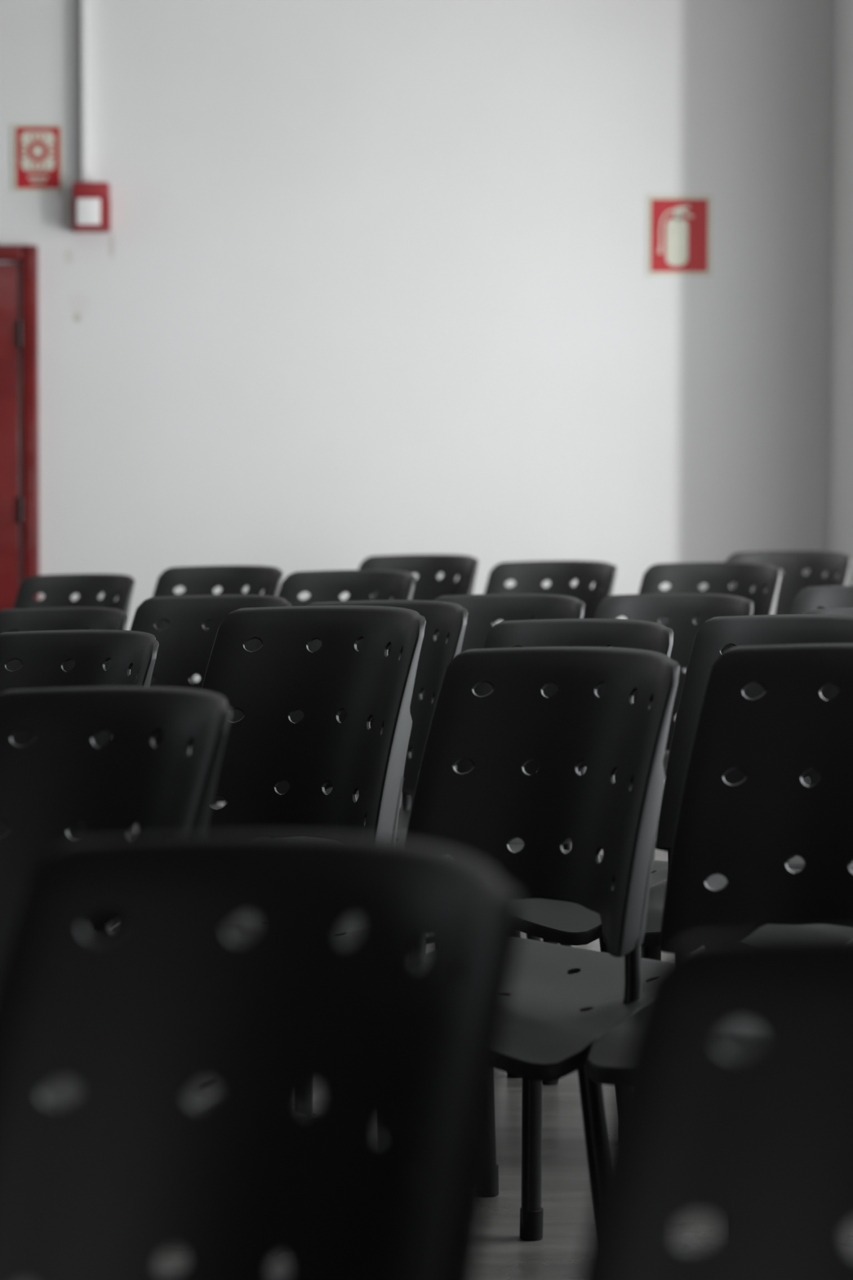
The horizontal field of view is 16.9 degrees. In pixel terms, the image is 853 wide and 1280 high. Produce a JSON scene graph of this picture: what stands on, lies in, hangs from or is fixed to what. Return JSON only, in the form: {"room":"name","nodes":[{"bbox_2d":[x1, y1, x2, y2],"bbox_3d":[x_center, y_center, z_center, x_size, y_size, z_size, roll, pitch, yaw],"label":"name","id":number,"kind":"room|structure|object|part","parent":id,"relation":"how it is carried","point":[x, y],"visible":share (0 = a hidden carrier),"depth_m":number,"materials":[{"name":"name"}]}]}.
{"room":"auditorium","nodes":[
{"label":"auditorium","id":0,"kind":"room"},
{"bbox_2d":[0,0,832,804],"bbox_3d":[-2.296,-1.236,9.945,7.800,3.600,0.200,0,3,0],"label":"wall","id":1,"kind":"structure","parent":0,"point":[367,278],"depth_m":9.85,"materials":[{"name":"white paint"}]},
{"bbox_2d":[0,244,39,610],"bbox_3d":[-1.834,-0.391,9.854,1.000,1.921,0.078,0,3,0],"label":"door","id":2,"kind":"structure","parent":1,"relation":"in","point":[15,509],"depth_m":9.84,"materials":[{"name":"red paint"}]},
{"bbox_2d":[11,124,62,191],"bbox_3d":[-1.332,-1.650,9.817,0.176,0.230,0.007,0,3,0],"label":"sign","id":3,"kind":"object","parent":1,"relation":"attached to","point":[37,149],"visible":1,"depth_m":9.81,"materials":[{"name":"red paint"}]},
{"bbox_2d":[80,0,88,182],"bbox_3d":[-1.163,-2.288,9.756,0.020,1.469,0.054,0,3,0],"label":"conduit","id":4,"kind":"object","parent":1,"relation":"attached to","point":[84,3],"visible":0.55,"depth_m":9.76,"materials":[{"name":"white paint"}]},
{"bbox_2d":[71,182,110,232],"bbox_3d":[-1.146,-1.473,9.772,0.138,0.160,0.116,0,3,0],"label":"fire alarm box","id":5,"kind":"object","parent":1,"relation":"attached to","point":[91,201],"visible":1,"depth_m":9.72,"materials":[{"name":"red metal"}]},
{"bbox_3d":[-1.138,-1.528,9.739,0.120,0.046,0.057,0,3,0],"label":"box lid","id":6,"kind":"part","parent":5,"relation":"part of","materials":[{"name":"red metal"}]},
{"bbox_3d":[-1.081,-1.447,9.773,0.008,0.108,0.008,0,3,0],"label":"hanging rod","id":7,"kind":"part","parent":5,"relation":"part of","materials":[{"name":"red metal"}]},
{"bbox_2d":[646,195,712,275],"bbox_3d":[0.867,-1.386,9.832,0.224,0.276,0.006,0,3,0],"label":"fire extinguisher sign","id":8,"kind":"object","parent":1,"relation":"attached to","point":[679,227],"visible":1,"depth_m":9.83,"materials":[{"name":"red paint"}]},
{"bbox_2d":[24,804,852,1279],"bbox_3d":[-2.304,1.310,-1.977,7.800,0.100,24.300,0,3,0],"label":"floor","id":9,"kind":"structure","parent":0,"point":[566,1205],"depth_m":4.52,"materials":[{"name":"wood"}]},
{"bbox_2d":[0,606,128,671],"bbox_3d":[-0.808,0.365,6.077,0.448,0.859,0.433,3,4,38],"label":"chair","id":10,"kind":"object","parent":9,"relation":"on","point":[36,619],"visible":0.11,"depth_m":6.19,"materials":[{"name":"black plastic"},{"name":"steel"}]},
{"bbox_2d":[9,573,134,631],"bbox_3d":[-0.939,0.273,7.471,0.460,0.881,0.444,3,4,39],"label":"chair","id":11,"kind":"object","parent":9,"relation":"on","point":[57,590],"visible":0.23,"depth_m":7.58,"materials":[{"name":"black plastic"},{"name":"steel"}]},
{"bbox_2d":[0,629,158,933],"bbox_3d":[-0.625,0.430,4.792,0.459,0.880,0.444,3,4,40],"label":"chair","id":12,"kind":"object","parent":9,"relation":"on","point":[42,655],"visible":0.22,"depth_m":4.90,"materials":[{"name":"black plastic"},{"name":"steel"}]},
{"bbox_3d":[-0.593,0.180,4.815,0.415,0.385,0.244,3,4,40],"label":"backrest","id":13,"kind":"part","parent":12,"relation":"part of","materials":[{"name":"black plastic"}]},
{"bbox_3d":[-0.643,0.464,4.773,0.459,0.105,0.390,3,4,40],"label":"seat","id":14,"kind":"part","parent":12,"relation":"part of","materials":[{"name":"black plastic"}]},
{"bbox_2d":[0,686,311,1115],"bbox_3d":[-0.407,0.510,3.331,0.465,0.892,0.450,3,4,42],"label":"chair","id":15,"kind":"object","parent":9,"relation":"on","point":[51,784],"visible":0.38,"depth_m":3.42,"materials":[{"name":"black plastic"},{"name":"steel"}]},
{"bbox_3d":[-0.373,0.257,3.353,0.420,0.390,0.248,3,4,42],"label":"backrest","id":16,"kind":"part","parent":15,"relation":"part of","materials":[{"name":"black plastic"}]},
{"bbox_3d":[-0.425,0.544,3.313,0.465,0.107,0.395,3,4,42],"label":"seat","id":17,"kind":"part","parent":15,"relation":"part of","materials":[{"name":"black plastic"}]},
{"bbox_2d":[71,594,291,839],"bbox_3d":[-0.459,0.364,5.757,0.469,0.900,0.454,3,4,40],"label":"chair","id":18,"kind":"object","parent":9,"relation":"on","point":[184,648],"visible":0.16,"depth_m":5.87,"materials":[{"name":"black plastic"},{"name":"steel"}]},
{"bbox_3d":[-0.476,0.399,5.738,0.469,0.108,0.399,3,4,40],"label":"seat","id":19,"kind":"part","parent":18,"relation":"part of","materials":[{"name":"black plastic"}]},
{"bbox_3d":[-0.425,0.109,5.781,0.424,0.393,0.250,3,4,40],"label":"backrest","id":20,"kind":"part","parent":18,"relation":"part of","materials":[{"name":"black plastic"}]},
{"bbox_2d":[151,564,282,805],"bbox_3d":[-0.548,0.274,7.190,0.476,0.914,0.461,3,4,41],"label":"chair","id":21,"kind":"object","parent":9,"relation":"on","point":[200,580],"visible":0.12,"depth_m":7.31,"materials":[{"name":"black plastic"},{"name":"steel"}]},
{"bbox_3d":[-0.514,0.015,7.214,0.430,0.399,0.254,3,4,41],"label":"backrest","id":22,"kind":"part","parent":21,"relation":"part of","materials":[{"name":"black plastic"}]},
{"bbox_2d":[0,832,522,1279],"bbox_3d":[-0.136,0.592,1.855,0.470,0.900,0.454,3,4,39],"label":"chair","id":23,"kind":"object","parent":9,"relation":"on","point":[98,1184],"visible":1,"depth_m":1.93,"materials":[{"name":"black plastic"},{"name":"steel"}]},
{"bbox_2d":[113,604,498,1196],"bbox_3d":[-0.199,0.419,4.529,0.488,0.935,0.471,3,4,42],"label":"chair","id":24,"kind":"object","parent":9,"relation":"on","point":[264,748],"visible":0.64,"depth_m":4.60,"materials":[{"name":"black plastic"},{"name":"steel"}]},
{"bbox_3d":[-0.218,0.455,4.510,0.488,0.112,0.414,3,4,42],"label":"seat","id":25,"kind":"part","parent":24,"relation":"part of","materials":[{"name":"black plastic"}]},
{"bbox_3d":[-0.205,0.654,4.834,0.042,0.408,0.045,3,4,42],"label":"leg","id":26,"kind":"part","parent":24,"relation":"part of","materials":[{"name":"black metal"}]},
{"bbox_3d":[-0.163,0.154,4.553,0.440,0.408,0.260,3,4,42],"label":"backrest","id":27,"kind":"part","parent":24,"relation":"part of","materials":[{"name":"black plastic"}]},
{"bbox_3d":[0.090,0.670,4.572,0.042,0.408,0.045,3,4,42],"label":"leg","id":28,"kind":"part","parent":24,"relation":"part of","materials":[{"name":"black metal"}]},
{"bbox_2d":[213,569,415,802],"bbox_3d":[-0.218,0.295,6.831,0.477,0.915,0.461,3,5,42],"label":"chair","id":29,"kind":"object","parent":9,"relation":"on","point":[360,584],"visible":0.15,"depth_m":6.95,"materials":[{"name":"black plastic"},{"name":"steel"}]},
{"bbox_3d":[-0.237,0.331,6.812,0.477,0.109,0.406,3,5,42],"label":"seat","id":30,"kind":"part","parent":29,"relation":"part of","materials":[{"name":"black plastic"}]},
{"bbox_3d":[-0.182,0.036,6.853,0.431,0.400,0.254,3,5,42],"label":"backrest","id":31,"kind":"part","parent":29,"relation":"part of","materials":[{"name":"black plastic"}]},
{"bbox_2d":[275,600,520,1077],"bbox_3d":[-0.115,0.382,5.428,0.472,0.904,0.456,3,4,41],"label":"chair","id":32,"kind":"object","parent":9,"relation":"on","point":[450,619],"visible":0.18,"depth_m":5.41,"materials":[{"name":"black plastic"}]},
{"bbox_3d":[-0.081,0.126,5.452,0.426,0.395,0.251,3,4,41],"label":"backrest","id":33,"kind":"part","parent":32,"relation":"part of","materials":[{"name":"black plastic"}]},
{"bbox_3d":[-0.133,0.417,5.410,0.472,0.108,0.401,3,4,41],"label":"seat","id":34,"kind":"part","parent":32,"relation":"part of","materials":[{"name":"black plastic"}]},
{"bbox_2d":[358,554,478,806],"bbox_3d":[-0.052,0.224,8.016,0.480,0.920,0.464,3,4,41],"label":"chair","id":35,"kind":"object","parent":9,"relation":"on","point":[428,567],"visible":0.14,"depth_m":8.11,"materials":[{"name":"black plastic"},{"name":"steel"}]},
{"bbox_3d":[-0.060,0.455,8.316,0.041,0.401,0.044,3,4,41],"label":"leg","id":36,"kind":"part","parent":35,"relation":"part of","materials":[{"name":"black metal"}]},
{"bbox_3d":[-0.017,-0.036,8.040,0.433,0.402,0.255,3,4,41],"label":"backrest","id":37,"kind":"part","parent":35,"relation":"part of","materials":[{"name":"black plastic"}]},
{"bbox_2d":[397,593,585,941],"bbox_3d":[0.134,0.357,5.954,0.467,0.896,0.452,3,4,42],"label":"chair","id":38,"kind":"object","parent":9,"relation":"on","point":[483,610],"visible":0.11,"depth_m":6.06,"materials":[{"name":"black plastic"}]},
{"bbox_3d":[0.116,0.392,5.936,0.467,0.107,0.397,3,4,42],"label":"seat","id":39,"kind":"part","parent":38,"relation":"part of","materials":[{"name":"black plastic"}]},
{"bbox_3d":[0.168,0.103,5.976,0.422,0.391,0.249,3,4,42],"label":"backrest","id":40,"kind":"part","parent":38,"relation":"part of","materials":[{"name":"black plastic"}]},
{"bbox_3d":[0.217,0.611,5.766,0.077,0.392,0.035,0,3,-9],"label":"leg","id":41,"kind":"part","parent":38,"relation":"part of","materials":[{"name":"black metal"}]},
{"bbox_3d":[0.157,0.411,5.983,0.370,0.024,0.348,3,4,42],"label":"seat frame","id":42,"kind":"part","parent":38,"relation":"part of","materials":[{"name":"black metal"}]},
{"bbox_2d":[377,646,679,1240],"bbox_3d":[0.156,0.467,4.010,0.470,0.901,0.454,3,5,44],"label":"chair","id":43,"kind":"object","parent":9,"relation":"on","point":[555,1015],"visible":0.8,"depth_m":4.07,"materials":[{"name":"black plastic"}]},
{"bbox_3d":[-0.054,0.706,4.093,0.035,0.394,0.077,0,3,5],"label":"leg","id":44,"kind":"part","parent":43,"relation":"part of","materials":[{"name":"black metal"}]},
{"bbox_3d":[0.161,0.694,4.303,0.040,0.393,0.043,3,5,44],"label":"leg","id":45,"kind":"part","parent":43,"relation":"part of","materials":[{"name":"black metal"}]},
{"bbox_3d":[0.137,0.502,3.992,0.470,0.108,0.399,3,5,44],"label":"seat","id":46,"kind":"part","parent":43,"relation":"part of","materials":[{"name":"black plastic"}]},
{"bbox_3d":[0.191,0.212,4.031,0.424,0.394,0.250,3,5,44],"label":"backrest","id":47,"kind":"part","parent":43,"relation":"part of","materials":[{"name":"black plastic"}]},
{"bbox_3d":[0.233,0.723,3.818,0.077,0.394,0.035,0,3,-8],"label":"leg","id":48,"kind":"part","parent":43,"relation":"part of","materials":[{"name":"black metal"}]},
{"bbox_2d":[454,560,617,770],"bbox_3d":[0.309,0.248,7.680,0.476,0.914,0.461,3,4,42],"label":"chair","id":49,"kind":"object","parent":9,"relation":"on","point":[529,576],"visible":0.21,"depth_m":7.79,"materials":[{"name":"black plastic"}]},
{"bbox_3d":[0.344,-0.011,7.703,0.430,0.399,0.254,3,4,42],"label":"backrest","id":50,"kind":"part","parent":49,"relation":"part of","materials":[{"name":"black plastic"}]},
{"bbox_2d":[456,618,673,1102],"bbox_3d":[0.243,0.411,5.113,0.462,0.886,0.447,3,4,41],"label":"chair","id":51,"kind":"object","parent":9,"relation":"on","point":[553,921],"visible":0.16,"depth_m":5.17,"materials":[{"name":"black plastic"}]},
{"bbox_3d":[0.235,0.634,5.401,0.040,0.386,0.042,3,4,41],"label":"leg","id":52,"kind":"part","parent":51,"relation":"part of","materials":[{"name":"black metal"}]},
{"bbox_3d":[0.276,0.160,5.135,0.417,0.387,0.246,3,4,41],"label":"backrest","id":53,"kind":"part","parent":51,"relation":"part of","materials":[{"name":"black plastic"}]},
{"bbox_3d":[0.225,0.446,5.094,0.462,0.106,0.393,3,4,41],"label":"seat","id":54,"kind":"part","parent":51,"relation":"part of","materials":[{"name":"black plastic"}]},
{"bbox_3d":[0.328,0.662,4.928,0.076,0.388,0.034,0,3,-10],"label":"leg","id":55,"kind":"part","parent":51,"relation":"part of","materials":[{"name":"black metal"}]},
{"bbox_2d":[559,593,753,958],"bbox_3d":[0.517,0.344,6.302,0.461,0.883,0.445,3,4,41],"label":"chair","id":56,"kind":"object","parent":9,"relation":"on","point":[682,610],"visible":0.16,"depth_m":6.39,"materials":[{"name":"black plastic"}]},
{"bbox_3d":[0.308,0.579,6.373,0.034,0.386,0.076,0,3,2],"label":"leg","id":57,"kind":"part","parent":56,"relation":"part of","materials":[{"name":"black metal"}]},
{"bbox_3d":[0.506,0.566,6.590,0.040,0.385,0.042,3,4,41],"label":"leg","id":58,"kind":"part","parent":56,"relation":"part of","materials":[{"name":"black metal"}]},
{"bbox_3d":[0.500,0.378,6.284,0.460,0.106,0.391,3,4,41],"label":"seat","id":59,"kind":"part","parent":56,"relation":"part of","materials":[{"name":"black plastic"}]},
{"bbox_3d":[0.550,0.094,6.325,0.416,0.386,0.245,3,4,41],"label":"backrest","id":60,"kind":"part","parent":56,"relation":"part of","materials":[{"name":"black plastic"}]},
{"bbox_2d":[586,561,782,774],"bbox_3d":[0.702,0.265,7.352,0.480,0.921,0.464,3,5,43],"label":"chair","id":61,"kind":"object","parent":9,"relation":"on","point":[682,577],"visible":0.23,"depth_m":7.45,"materials":[{"name":"black plastic"}]},
{"bbox_3d":[0.682,0.300,7.333,0.480,0.110,0.408,3,5,43],"label":"seat","id":62,"kind":"part","parent":61,"relation":"part of","materials":[{"name":"black plastic"}]},
{"bbox_3d":[0.737,0.004,7.375,0.434,0.402,0.256,3,5,43],"label":"backrest","id":63,"kind":"part","parent":61,"relation":"part of","materials":[{"name":"black plastic"}]},
{"bbox_2d":[578,932,852,1279],"bbox_3d":[0.258,0.620,1.553,0.460,0.881,0.444,3,5,43],"label":"chair","id":64,"kind":"object","parent":9,"relation":"on","point":[758,1142],"visible":1,"depth_m":1.66,"materials":[{"name":"black plastic"}]},
{"bbox_2d":[586,643,852,1085],"bbox_3d":[0.516,0.475,3.692,0.482,0.925,0.466,3,5,42],"label":"chair","id":65,"kind":"object","parent":9,"relation":"on","point":[747,833],"visible":0.55,"depth_m":3.78,"materials":[{"name":"black plastic"}]},
{"bbox_3d":[0.497,0.511,3.673,0.482,0.111,0.410,3,5,42],"label":"seat","id":66,"kind":"part","parent":65,"relation":"part of","materials":[{"name":"black plastic"}]},
{"bbox_3d":[0.551,0.213,3.714,0.436,0.404,0.257,3,5,42],"label":"backrest","id":67,"kind":"part","parent":65,"relation":"part of","materials":[{"name":"black plastic"}]},
{"bbox_2d":[602,613,852,960],"bbox_3d":[0.598,0.418,4.796,0.475,0.910,0.459,3,4,42],"label":"chair","id":68,"kind":"object","parent":9,"relation":"on","point":[715,633],"visible":0.2,"depth_m":4.90,"materials":[{"name":"black plastic"}]},
{"bbox_3d":[0.384,0.660,4.875,0.035,0.398,0.078,0,3,4],"label":"leg","id":69,"kind":"part","parent":68,"relation":"part of","materials":[{"name":"black metal"}]},
{"bbox_3d":[0.579,0.454,4.778,0.474,0.109,0.403,3,4,42],"label":"seat","id":70,"kind":"part","parent":68,"relation":"part of","materials":[{"name":"black plastic"}]},
{"bbox_3d":[0.633,0.161,4.819,0.429,0.398,0.252,3,4,42],"label":"backrest","id":71,"kind":"part","parent":68,"relation":"part of","materials":[{"name":"black plastic"}]},
{"bbox_2d":[725,551,851,614],"bbox_3d":[1.011,0.210,8.259,0.483,0.926,0.467,3,5,43],"label":"chair","id":72,"kind":"object","parent":9,"relation":"on","point":[793,564],"visible":0.17,"depth_m":8.34,"materials":[{"name":"black plastic"},{"name":"black steel"}]},
{"bbox_2d":[786,607,852,871],"bbox_3d":[0.842,0.392,5.385,0.467,0.896,0.452,3,4,42],"label":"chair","id":73,"kind":"object","parent":9,"relation":"on","point":[797,862],"visible":0.02,"depth_m":5.52,"materials":[{"name":"black plastic"}]},
{"bbox_3d":[0.823,0.427,5.367,0.467,0.107,0.397,3,4,42],"label":"seat","id":74,"kind":"part","parent":73,"relation":"part of","materials":[{"name":"black plastic"}]},
{"bbox_3d":[0.876,0.138,5.407,0.422,0.391,0.249,3,4,42],"label":"backrest","id":75,"kind":"part","parent":73,"relation":"part of","materials":[{"name":"black plastic"}]},
{"bbox_2d":[790,585,852,614],"bbox_3d":[0.982,0.329,6.483,0.467,0.896,0.452,3,4,42],"label":"chair","id":76,"kind":"object","parent":9,"relation":"on","point":[808,598],"visible":0.06,"depth_m":6.61,"materials":[{"name":"black plastic"}]},
{"bbox_2d":[826,0,852,585],"bbox_3d":[1.482,-0.526,-2.084,0.200,3.600,23.900,0,3,0],"label":"wall","id":77,"kind":"structure","parent":0,"point":[840,437],"depth_m":9.56,"materials":[{"name":"white paint"}]}
]}

